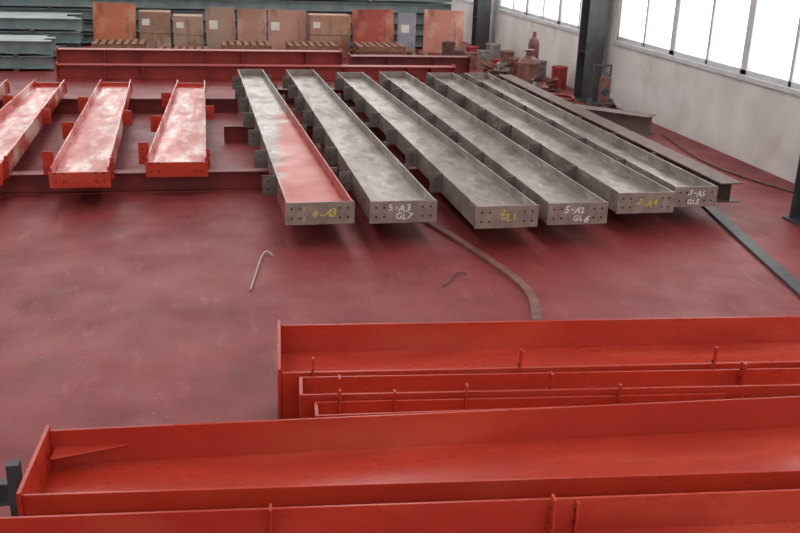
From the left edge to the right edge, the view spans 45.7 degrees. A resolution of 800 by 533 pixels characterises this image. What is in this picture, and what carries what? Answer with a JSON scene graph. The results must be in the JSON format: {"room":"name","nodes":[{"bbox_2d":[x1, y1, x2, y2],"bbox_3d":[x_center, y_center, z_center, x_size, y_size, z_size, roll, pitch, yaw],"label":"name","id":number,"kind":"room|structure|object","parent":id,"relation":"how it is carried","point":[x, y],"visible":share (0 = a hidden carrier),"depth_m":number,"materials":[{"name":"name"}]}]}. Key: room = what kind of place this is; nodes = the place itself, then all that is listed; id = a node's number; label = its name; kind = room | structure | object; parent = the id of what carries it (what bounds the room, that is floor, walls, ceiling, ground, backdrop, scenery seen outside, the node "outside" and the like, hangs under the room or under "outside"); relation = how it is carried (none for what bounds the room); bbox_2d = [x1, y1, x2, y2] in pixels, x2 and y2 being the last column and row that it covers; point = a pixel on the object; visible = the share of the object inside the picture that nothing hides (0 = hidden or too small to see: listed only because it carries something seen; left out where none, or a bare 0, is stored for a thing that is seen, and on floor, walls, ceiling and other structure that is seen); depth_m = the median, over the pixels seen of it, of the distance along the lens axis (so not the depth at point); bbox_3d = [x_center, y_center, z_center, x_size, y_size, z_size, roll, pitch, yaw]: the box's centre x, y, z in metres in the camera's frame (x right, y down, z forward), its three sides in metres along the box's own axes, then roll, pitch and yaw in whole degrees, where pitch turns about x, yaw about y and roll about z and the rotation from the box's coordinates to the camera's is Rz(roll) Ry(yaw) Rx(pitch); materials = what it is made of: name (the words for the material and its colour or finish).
{"room":"workshop","nodes":[
{"label":"workshop","id":0,"kind":"room"},
{"bbox_2d":[0,41,799,516],"bbox_3d":[-4.396,-1.639,13.207,18.750,0.150,33.200,-2,20,-11],"label":"floor","id":1,"kind":"structure","parent":0,"point":[118,309],"depth_m":8.48,"materials":[{"name":"red paint"}]},
{"bbox_2d":[0,459,22,516],"bbox_3d":[-2.296,1.158,4.533,1.020,0.460,0.170,-2,20,-11],"label":"trestle","id":2,"kind":"object","parent":1,"relation":"on","point":[9,486],"visible":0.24,"depth_m":4.54,"materials":[{"name":"grey metal"}]},
{"bbox_2d":[0,35,55,71],"bbox_3d":[-9.247,-4.365,19.352,4.251,0.600,1.170,-2,20,-11],"label":"steel beams","id":3,"kind":"structure","parent":1,"relation":"on","point":[17,52],"depth_m":19.29,"materials":[{"name":"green metal"}]},
{"bbox_2d":[0,12,82,55],"bbox_3d":[-10.735,-5.179,21.113,7.152,0.870,1.550,-2,20,-11],"label":"steel beams","id":4,"kind":"structure","parent":1,"relation":"on","point":[66,27],"depth_m":21.11,"materials":[{"name":"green metal"}]},
{"bbox_2d":[92,2,135,39],"bbox_3d":[-6.669,-5.591,22.248,0.977,1.163,0.600,-2,20,-11],"label":"plywood board","id":5,"kind":"object","parent":1,"relation":"on","point":[116,21],"visible":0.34,"depth_m":22.08,"materials":[{"name":"brown wood"}]},
{"bbox_2d":[91,39,145,47],"bbox_3d":[-6.281,-4.843,21.300,1.100,0.405,1.000,-2,20,-11],"label":"wooden pallet","id":6,"kind":"object","parent":1,"relation":"on","point":[97,43],"visible":0.44,"depth_m":20.92,"materials":[{"name":"brown wood"}]},
{"bbox_2d":[0,97,238,113],"bbox_3d":[-5.225,-2.585,15.237,5.200,0.235,0.160,-2,20,-11],"label":"support rail","id":7,"kind":"object","parent":1,"relation":"on","point":[67,105],"visible":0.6,"depth_m":15.46,"materials":[{"name":"red metal"}]},
{"bbox_2d":[0,79,66,185],"bbox_3d":[-5.127,-1.992,12.705,0.822,0.320,6.043,-2,20,-11],"label":"beam","id":8,"kind":"structure","parent":7,"relation":"on","point":[22,117],"depth_m":12.94,"materials":[{"name":"red metal"}]},
{"bbox_2d":[41,79,132,187],"bbox_3d":[-4.061,-2.014,12.873,0.815,0.320,6.250,-2,20,-11],"label":"beam","id":9,"kind":"structure","parent":7,"relation":"on","point":[87,157],"depth_m":11.62,"materials":[{"name":"red metal"}]},
{"bbox_2d":[138,80,213,176],"bbox_3d":[-3.015,-2.111,13.254,0.816,0.320,5.800,-1,20,-10],"label":"beam","id":10,"kind":"structure","parent":7,"relation":"on","point":[178,147],"depth_m":11.99,"materials":[{"name":"red metal"}]},
{"bbox_2d":[138,10,171,47],"bbox_3d":[-5.769,-5.526,22.428,0.727,0.980,0.670,-2,20,-11],"label":"cardboard box","id":11,"kind":"object","parent":1,"relation":"on","point":[154,25],"visible":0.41,"depth_m":22.11,"materials":[{"name":"brown cardboard"}]},
{"bbox_2d":[159,45,207,48],"bbox_3d":[-4.912,-4.826,21.601,1.100,0.265,1.000,-2,20,-11],"label":"wooden pallet","id":12,"kind":"object","parent":1,"relation":"on","point":[160,46],"visible":0.21,"depth_m":21.79,"materials":[{"name":"brown wood"}]},
{"bbox_2d":[173,14,203,46],"bbox_3d":[-5.026,-5.515,22.592,0.703,0.900,0.670,-2,20,-11],"label":"cardboard box","id":13,"kind":"object","parent":1,"relation":"on","point":[187,28],"visible":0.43,"depth_m":22.27,"materials":[{"name":"brown cardboard"}]},
{"bbox_2d":[56,46,342,64],"bbox_3d":[-4.012,-4.180,19.420,5.670,0.550,0.350,-2,20,-11],"label":"beam","id":14,"kind":"structure","parent":1,"relation":"on","point":[63,55],"depth_m":19.33,"materials":[{"name":"red metal"}]},
{"bbox_2d":[0,166,428,195],"bbox_3d":[-1.732,-1.021,11.131,10.300,0.235,0.160,-2,20,-11],"label":"support rail","id":15,"kind":"object","parent":1,"relation":"on","point":[221,179],"visible":0.19,"depth_m":10.90,"materials":[{"name":"red metal"}]},
{"bbox_2d":[0,79,9,100],"bbox_3d":[-6.037,-1.976,12.568,0.834,0.320,5.947,-2,20,-11],"label":"beam","id":16,"kind":"structure","parent":15,"relation":"on","point":[4,86],"depth_m":15.08,"materials":[{"name":"red metal"}]},
{"bbox_2d":[283,70,436,223],"bbox_3d":[-0.922,-2.031,13.370,0.848,0.230,9.068,-2,20,-11],"label":"beam","id":17,"kind":"structure","parent":15,"relation":"on","point":[376,178],"depth_m":11.28,"materials":[{"name":"grey metal"}]},
{"bbox_2d":[389,204,410,211],"bbox_3d":[-0.001,-0.563,9.184,0.212,0.085,0.001,-2,20,-11],"label":"chalk marking","id":18,"kind":"object","parent":17,"relation":"attached to","point":[390,204],"visible":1,"depth_m":9.19,"materials":[{"name":"white paint"}]},
{"bbox_2d":[396,212,413,219],"bbox_3d":[0.047,-0.490,9.220,0.175,0.074,0.001,-2,20,-11],"label":"chalk marking","id":19,"kind":"object","parent":17,"relation":"attached to","point":[409,212],"visible":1,"depth_m":9.22,"materials":[{"name":"white paint"}]},
{"bbox_2d":[335,72,538,228],"bbox_3d":[0.035,-1.985,13.290,0.807,0.260,9.028,-2,20,-12],"label":"beam","id":20,"kind":"structure","parent":15,"relation":"on","point":[477,192],"depth_m":11.20,"materials":[{"name":"grey metal"}]},
{"bbox_2d":[502,214,514,220],"bbox_3d":[1.044,-0.475,9.159,0.136,0.073,0.001,-2,20,-11],"label":"chalk marking","id":21,"kind":"object","parent":20,"relation":"attached to","point":[504,214],"visible":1,"depth_m":9.16,"materials":[{"name":"yellow paint"}]},
{"bbox_2d":[426,73,675,213],"bbox_3d":[1.625,-2.091,13.795,0.832,0.230,8.658,-2,20,-11],"label":"beam","id":22,"kind":"structure","parent":15,"relation":"on","point":[619,185],"depth_m":11.89,"materials":[{"name":"grey metal"}]},
{"bbox_2d":[637,199,657,206],"bbox_3d":[2.553,-0.656,9.821,0.238,0.097,0.001,-2,20,-11],"label":"chalk marking","id":23,"kind":"object","parent":22,"relation":"attached to","point":[650,202],"visible":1,"depth_m":9.83,"materials":[{"name":"yellow paint"}]},
{"bbox_2d":[460,72,717,206],"bbox_3d":[2.248,-2.160,14.054,0.719,0.230,8.552,-2,20,-11],"label":"beam","id":24,"kind":"structure","parent":15,"relation":"on","point":[670,176],"depth_m":12.30,"materials":[{"name":"grey metal"}]},
{"bbox_2d":[688,190,704,196],"bbox_3d":[3.159,-0.782,10.112,0.205,0.078,0.001,-2,20,-11],"label":"chalk marking","id":25,"kind":"object","parent":24,"relation":"attached to","point":[691,190],"visible":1,"depth_m":10.12,"materials":[{"name":"white paint"}]},
{"bbox_2d":[498,75,742,202],"bbox_3d":[2.776,-2.144,14.075,0.280,0.220,8.121,-2,20,-11],"label":"steel beam","id":26,"kind":"structure","parent":15,"relation":"on","point":[724,183],"depth_m":12.32,"materials":[{"name":"grey metal"}]},
{"bbox_2d":[205,7,235,48],"bbox_3d":[-4.297,-5.647,22.740,0.708,1.099,0.600,-2,20,-11],"label":"plywood board","id":27,"kind":"object","parent":1,"relation":"on","point":[220,21],"visible":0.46,"depth_m":22.58,"materials":[{"name":"brown wood"}]},
{"bbox_2d":[0,0,452,46],"bbox_3d":[-6.779,-6.526,24.464,16.385,1.450,1.850,-2,20,-11],"label":"wall","id":28,"kind":"structure","parent":1,"relation":"on","point":[85,7],"depth_m":24.20,"materials":[{"name":"green metal"}]},
{"bbox_2d":[221,40,271,49],"bbox_3d":[-3.538,-4.942,21.856,1.100,0.405,1.000,-2,20,-11],"label":"wooden pallet","id":29,"kind":"object","parent":1,"relation":"on","point":[230,44],"visible":0.46,"depth_m":21.50,"materials":[{"name":"brown wood"}]},
{"bbox_2d":[237,8,266,41],"bbox_3d":[-3.573,-5.663,22.891,0.700,1.077,0.600,-2,20,-11],"label":"plywood board","id":30,"kind":"object","parent":1,"relation":"on","point":[251,23],"visible":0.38,"depth_m":22.71,"materials":[{"name":"brown wood"}]},
{"bbox_2d":[55,61,455,81],"bbox_3d":[-2.746,-3.919,19.136,7.920,0.330,0.350,-2,20,-11],"label":"beam","id":31,"kind":"structure","parent":1,"relation":"on","point":[64,71],"depth_m":18.89,"materials":[{"name":"red metal"}]},
{"bbox_2d":[250,251,272,290],"bbox_3d":[-1.267,0.025,8.496,0.105,0.035,0.978,3,19,4],"label":"wire","id":32,"kind":"object","parent":1,"relation":"on","point":[270,253],"visible":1,"depth_m":8.54,"materials":[{"name":"silver metal"}]},
{"bbox_2d":[268,9,306,49],"bbox_3d":[-2.749,-5.688,23.059,0.937,1.067,0.600,-2,20,-11],"label":"plywood board","id":33,"kind":"object","parent":1,"relation":"on","point":[283,25],"visible":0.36,"depth_m":22.90,"materials":[{"name":"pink wood"}]},
{"bbox_2d":[224,124,385,142],"bbox_3d":[0.091,-1.983,14.052,5.300,0.235,0.120,-2,20,-11],"label":"support rail","id":34,"kind":"object","parent":1,"relation":"on","point":[232,133],"visible":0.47,"depth_m":13.57,"materials":[{"name":"red metal"}]},
{"bbox_2d":[286,41,337,49],"bbox_3d":[-2.069,-4.995,22.154,1.100,0.405,1.000,-2,20,-11],"label":"wooden pallet","id":35,"kind":"object","parent":1,"relation":"on","point":[294,45],"visible":0.47,"depth_m":21.79,"materials":[{"name":"brown wood"}]},
{"bbox_2d":[307,13,350,56],"bbox_3d":[-1.745,-5.667,23.246,0.992,0.970,0.670,-2,20,-11],"label":"cardboard box","id":36,"kind":"object","parent":1,"relation":"on","point":[334,27],"visible":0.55,"depth_m":22.92,"materials":[{"name":"brown cardboard"}]},
{"bbox_2d":[277,88,445,102],"bbox_3d":[-0.321,-3.084,17.146,5.000,0.235,0.160,-2,20,-11],"label":"support rail","id":37,"kind":"object","parent":1,"relation":"on","point":[281,91],"visible":0.02,"depth_m":16.84,"materials":[{"name":"red metal"}]},
{"bbox_2d":[232,69,354,224],"bbox_3d":[-1.756,-2.004,13.211,0.889,0.228,9.051,-2,20,-11],"label":"beam","id":38,"kind":"structure","parent":37,"relation":"on","point":[299,176],"depth_m":11.04,"materials":[{"name":"grey metal"}]},
{"bbox_2d":[313,208,335,216],"bbox_3d":[-0.721,-0.513,9.068,0.226,0.088,0.001,-2,20,-11],"label":"chalk marking","id":39,"kind":"object","parent":38,"relation":"attached to","point":[327,213],"visible":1,"depth_m":9.07,"materials":[{"name":"yellow paint"}]},
{"bbox_2d":[378,72,608,224],"bbox_3d":[0.782,-2.023,13.518,0.846,0.230,9.080,-2,20,-11],"label":"beam","id":40,"kind":"structure","parent":37,"relation":"on","point":[547,186],"depth_m":11.45,"materials":[{"name":"grey metal"}]},
{"bbox_2d":[564,206,583,213],"bbox_3d":[1.714,-0.557,9.328,0.208,0.079,0.001,-2,20,-11],"label":"chalk marking","id":41,"kind":"object","parent":40,"relation":"attached to","point":[567,206],"visible":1,"depth_m":9.34,"materials":[{"name":"white paint"}]},
{"bbox_2d":[573,215,589,221],"bbox_3d":[1.792,-0.471,9.376,0.171,0.075,0.001,-2,20,-11],"label":"chalk marking","id":42,"kind":"object","parent":40,"relation":"attached to","point":[576,215],"visible":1,"depth_m":9.37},
{"bbox_2d":[350,9,393,54],"bbox_3d":[-0.686,-5.789,23.468,1.046,1.123,0.600,-2,20,-11],"label":"plywood board","id":43,"kind":"object","parent":1,"relation":"on","point":[368,25],"visible":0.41,"depth_m":23.30,"materials":[{"name":"brown wood"}]},
{"bbox_2d":[353,42,405,54],"bbox_3d":[-0.502,-5.052,22.472,1.100,0.405,1.000,-2,20,-11],"label":"wooden pallet","id":44,"kind":"object","parent":1,"relation":"on","point":[362,48],"visible":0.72,"depth_m":22.05,"materials":[{"name":"brown wood"}]},
{"bbox_2d":[397,13,415,54],"bbox_3d":[0.137,-5.784,23.648,0.480,1.048,0.600,-2,20,-11],"label":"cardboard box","id":45,"kind":"object","parent":1,"relation":"on","point":[406,22],"visible":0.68,"depth_m":23.49,"materials":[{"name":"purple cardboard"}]},
{"bbox_2d":[348,53,470,73],"bbox_3d":[0.202,-4.319,20.388,2.620,0.450,0.350,-2,20,-11],"label":"beam","id":46,"kind":"structure","parent":1,"relation":"on","point":[462,63],"depth_m":20.36,"materials":[{"name":"red metal"}]},
{"bbox_2d":[418,9,464,54],"bbox_3d":[1.062,-5.859,23.820,1.053,1.136,0.600,-2,20,-11],"label":"plywood board","id":47,"kind":"object","parent":1,"relation":"on","point":[440,26],"visible":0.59,"depth_m":23.67,"materials":[{"name":"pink wood"}]},
{"bbox_2d":[442,41,455,55],"bbox_3d":[1.182,-5.260,23.194,0.341,0.429,0.341,-2,20,-11],"label":"paint can","id":48,"kind":"object","parent":1,"relation":"on","point":[448,47],"visible":0.63,"depth_m":23.05,"materials":[{"name":"metal"}]},
{"bbox_2d":[442,272,466,286],"bbox_3d":[0.460,0.104,8.459,0.079,0.022,0.430,14,23,30],"label":"wire","id":49,"kind":"object","parent":1,"relation":"on","point":[455,272],"visible":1,"depth_m":8.47,"materials":[{"name":"metal"}]},
{"bbox_2d":[453,50,464,55],"bbox_3d":[1.379,-4.892,22.285,0.279,0.351,0.279,-2,20,-11],"label":"paint can","id":50,"kind":"object","parent":1,"relation":"on","point":[456,52],"visible":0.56,"depth_m":22.15,"materials":[{"name":"metal"}]},
{"bbox_2d":[465,52,477,70],"bbox_3d":[1.617,-4.682,21.652,0.310,0.390,0.310,-2,20,-11],"label":"paint can","id":51,"kind":"object","parent":1,"relation":"on","point":[474,55],"visible":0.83,"depth_m":21.54,"materials":[{"name":"metal"}]},
{"bbox_2d":[466,46,478,51],"bbox_3d":[1.721,-5.092,22.829,0.310,0.390,0.310,-2,20,-11],"label":"paint can","id":52,"kind":"object","parent":51,"relation":"on","point":[468,48],"visible":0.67,"depth_m":22.68,"materials":[{"name":"red metal"}]},
{"bbox_2d":[471,0,491,49],"bbox_3d":[2.186,-8.840,23.643,0.460,6.950,0.500,-2,20,-11],"label":"steel column","id":53,"kind":"structure","parent":1,"relation":"on","point":[481,8],"depth_m":24.41,"materials":[{"name":"grey metal"}]},
{"bbox_2d":[422,222,541,319],"bbox_3d":[0.621,-0.172,9.244,0.328,0.040,3.746,-5,20,-18],"label":"strip","id":54,"kind":"object","parent":1,"relation":"on","point":[535,310],"visible":0.77,"depth_m":8.72,"materials":[{"name":"metal"}]},
{"bbox_2d":[477,50,489,67],"bbox_3d":[1.929,-4.829,22.101,0.310,0.390,0.310,-2,20,-11],"label":"paint can","id":55,"kind":"object","parent":1,"relation":"on","point":[483,55],"visible":0.77,"depth_m":21.97,"materials":[{"name":"grey metal"}]},
{"bbox_2d":[486,43,500,61],"bbox_3d":[2.232,-5.113,22.823,0.372,0.468,0.372,-2,20,-11],"label":"paint can","id":56,"kind":"object","parent":1,"relation":"on","point":[494,48],"visible":0.65,"depth_m":22.66,"materials":[{"name":"grey metal"}]},
{"bbox_2d":[475,59,515,79],"bbox_3d":[2.061,-4.122,20.136,0.780,0.416,1.306,-2,20,-11],"label":"scrap","id":57,"kind":"object","parent":1,"relation":"on","point":[503,68],"visible":0.74,"depth_m":20.14,"materials":[{"name":"paint"}]},
{"bbox_2d":[491,58,501,64],"bbox_3d":[2.156,-4.496,21.293,0.248,0.312,0.248,-2,20,-11],"label":"paint can","id":58,"kind":"object","parent":1,"relation":"on","point":[493,60],"visible":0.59,"depth_m":21.17,"materials":[{"name":"red metal"}]},
{"bbox_2d":[500,50,514,63],"bbox_3d":[2.450,-4.731,21.815,0.341,0.429,0.341,-2,20,-11],"label":"paint can","id":59,"kind":"object","parent":1,"relation":"on","point":[505,55],"visible":0.6,"depth_m":21.66,"materials":[{"name":"metal"}]},
{"bbox_2d":[510,57,519,76],"bbox_3d":[2.551,-4.378,20.879,0.310,0.390,0.310,-2,20,-11],"label":"paint can","id":60,"kind":"object","parent":1,"relation":"on","point":[515,60],"visible":0.55,"depth_m":20.75,"materials":[{"name":"metal"}]},
{"bbox_2d":[314,383,726,417],"bbox_3d":[0.711,0.813,5.303,2.367,0.320,0.165,-1,20,-7],"label":"beam","id":61,"kind":"structure","parent":1,"relation":"on","point":[339,408],"depth_m":5.31,"materials":[{"name":"red metal"}]},
{"bbox_2d":[518,49,539,84],"bbox_3d":[2.564,-3.929,18.983,0.440,0.800,0.440,-2,20,-11],"label":"gas cylinder","id":62,"kind":"object","parent":1,"relation":"on","point":[528,66],"visible":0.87,"depth_m":18.82,"materials":[{"name":"metal"}]},
{"bbox_2d":[528,32,538,58],"bbox_3d":[2.790,-4.393,19.949,0.230,1.050,0.230,-2,20,-11],"label":"gas cylinder","id":63,"kind":"object","parent":1,"relation":"on","point":[533,43],"visible":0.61,"depth_m":19.78,"materials":[{"name":"paint"}]},
{"bbox_2d":[538,60,546,79],"bbox_3d":[3.022,-4.259,20.589,0.310,0.390,0.310,-2,20,-11],"label":"paint can","id":64,"kind":"object","parent":1,"relation":"on","point":[542,67],"visible":0.5,"depth_m":20.47,"materials":[{"name":"grey metal"}]},
{"bbox_2d":[529,76,560,92],"bbox_3d":[2.812,-3.518,18.480,0.668,0.447,0.695,-2,20,-11],"label":"scrap","id":65,"kind":"object","parent":1,"relation":"on","point":[546,86],"visible":0.68,"depth_m":18.43,"materials":[{"name":"paint"}]},
{"bbox_2d":[551,65,567,88],"bbox_3d":[3.262,-3.881,19.476,0.341,0.429,0.341,-2,20,-11],"label":"paint can","id":66,"kind":"object","parent":1,"relation":"on","point":[561,71],"visible":0.87,"depth_m":19.36,"materials":[{"name":"red metal"}]},
{"bbox_2d":[552,93,576,103],"bbox_3d":[2.943,-3.055,17.421,0.601,0.194,0.597,-2,20,-11],"label":"coiled hose","id":67,"kind":"object","parent":1,"relation":"on","point":[570,98],"visible":0.32,"depth_m":17.56,"materials":[{"name":"red rubber"}]},
{"bbox_2d":[573,0,608,101],"bbox_3d":[3.668,-6.458,17.012,0.460,6.950,0.500,-2,20,-11],"label":"steel column","id":68,"kind":"structure","parent":1,"relation":"on","point":[594,13],"depth_m":17.75,"materials":[{"name":"grey metal"}]},
{"bbox_2d":[585,64,616,108],"bbox_3d":[3.589,-3.121,16.740,0.450,0.830,0.460,-2,20,-11],"label":"trolley","id":69,"kind":"object","parent":1,"relation":"on","point":[604,98],"visible":0.8,"depth_m":16.67,"materials":[{"name":"metal"}]},
{"bbox_2d":[575,104,655,135],"bbox_3d":[3.263,-2.425,15.527,1.754,0.300,0.320,14,23,31],"label":"steel beam","id":70,"kind":"structure","parent":1,"relation":"on","point":[639,123],"depth_m":15.25,"materials":[{"name":"grey metal"}]},
{"bbox_2d":[661,132,792,192],"bbox_3d":[4.457,-1.468,13.331,0.396,0.025,4.008,-3,20,-13],"label":"air hose","id":71,"kind":"object","parent":1,"relation":"on","point":[668,138],"visible":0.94,"depth_m":12.75,"materials":[{"name":"rubber"}]},
{"bbox_2d":[701,206,799,297],"bbox_3d":[3.632,-0.800,11.347,0.205,0.030,6.783,2,19,1],"label":"strip","id":72,"kind":"object","parent":1,"relation":"on","point":[788,279],"visible":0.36,"depth_m":9.47,"materials":[{"name":"grey metal"}]},
{"bbox_2d":[782,156,799,226],"bbox_3d":[4.673,-3.755,9.418,0.400,6.950,0.460,-2,20,-11],"label":"steel column","id":73,"kind":"structure","parent":1,"relation":"on","point":[794,215],"depth_m":10.62,"materials":[{"name":"metal"}]},
{"bbox_3d":[1.466,1.228,5.202,0.170,0.135,2.802,-2,20,-11],"label":"support rail","id":74,"kind":"object","parent":1,"relation":"on","visible":0},
{"bbox_2d":[0,489,799,532],"bbox_3d":[1.125,1.300,4.199,7.449,0.360,0.620,0,19,-7],"label":"beam","id":75,"kind":"structure","parent":74,"relation":"on","point":[757,511],"depth_m":4.35,"materials":[{"name":"red metal"}]},
{"bbox_2d":[278,316,799,418],"bbox_3d":[2.237,0.620,6.200,6.019,0.390,0.740,-1,20,-7],"label":"beam","id":76,"kind":"structure","parent":74,"relation":"on","point":[643,344],"depth_m":6.25,"materials":[{"name":"red metal"}]},
{"bbox_3d":[-1.282,1.418,4.385,0.150,0.135,1.662,-2,20,-11],"label":"support rail","id":77,"kind":"object","parent":1,"relation":"on","visible":0},
{"bbox_2d":[16,396,799,515],"bbox_3d":[1.659,1.030,4.992,6.856,0.380,0.900,-1,20,-8],"label":"beam","id":78,"kind":"structure","parent":77,"relation":"on","point":[743,444],"depth_m":4.90,"materials":[{"name":"red metal"}]},
{"bbox_2d":[299,346,799,417],"bbox_3d":[1.987,0.692,5.640,5.142,0.370,0.264,0,19,-6],"label":"beam","id":79,"kind":"structure","parent":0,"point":[743,382],"depth_m":5.53,"materials":[{"name":"red metal"}]},
{"bbox_2d":[443,0,799,183],"bbox_3d":[4.801,-5.305,13.768,0.250,7.000,33.000,-2,20,-11],"label":"wall","id":80,"kind":"structure","parent":0,"point":[758,126],"depth_m":15.14,"materials":[{"name":"paint"}]},
{"bbox_2d":[460,0,473,3],"bbox_3d":[1.997,-9.098,26.546,0.180,3.300,4.600,-2,20,-11],"label":"window","id":81,"kind":"structure","parent":80,"relation":"in","point":[467,1],"depth_m":26.71,"materials":[{"name":"glass"}]},
{"bbox_2d":[497,0,581,33],"bbox_3d":[3.260,-6.996,20.689,0.180,3.300,6.500,-2,20,-11],"label":"window","id":82,"kind":"structure","parent":80,"relation":"in","point":[527,14],"depth_m":21.08,"materials":[{"name":"glass"},{"name":"metal"}]},
{"bbox_2d":[613,0,799,96],"bbox_3d":[5.161,-3.834,11.880,0.180,3.300,11.000,-2,20,-11],"label":"window","id":83,"kind":"structure","parent":80,"relation":"in","point":[745,72],"depth_m":14.13,"materials":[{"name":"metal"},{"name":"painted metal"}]}
]}

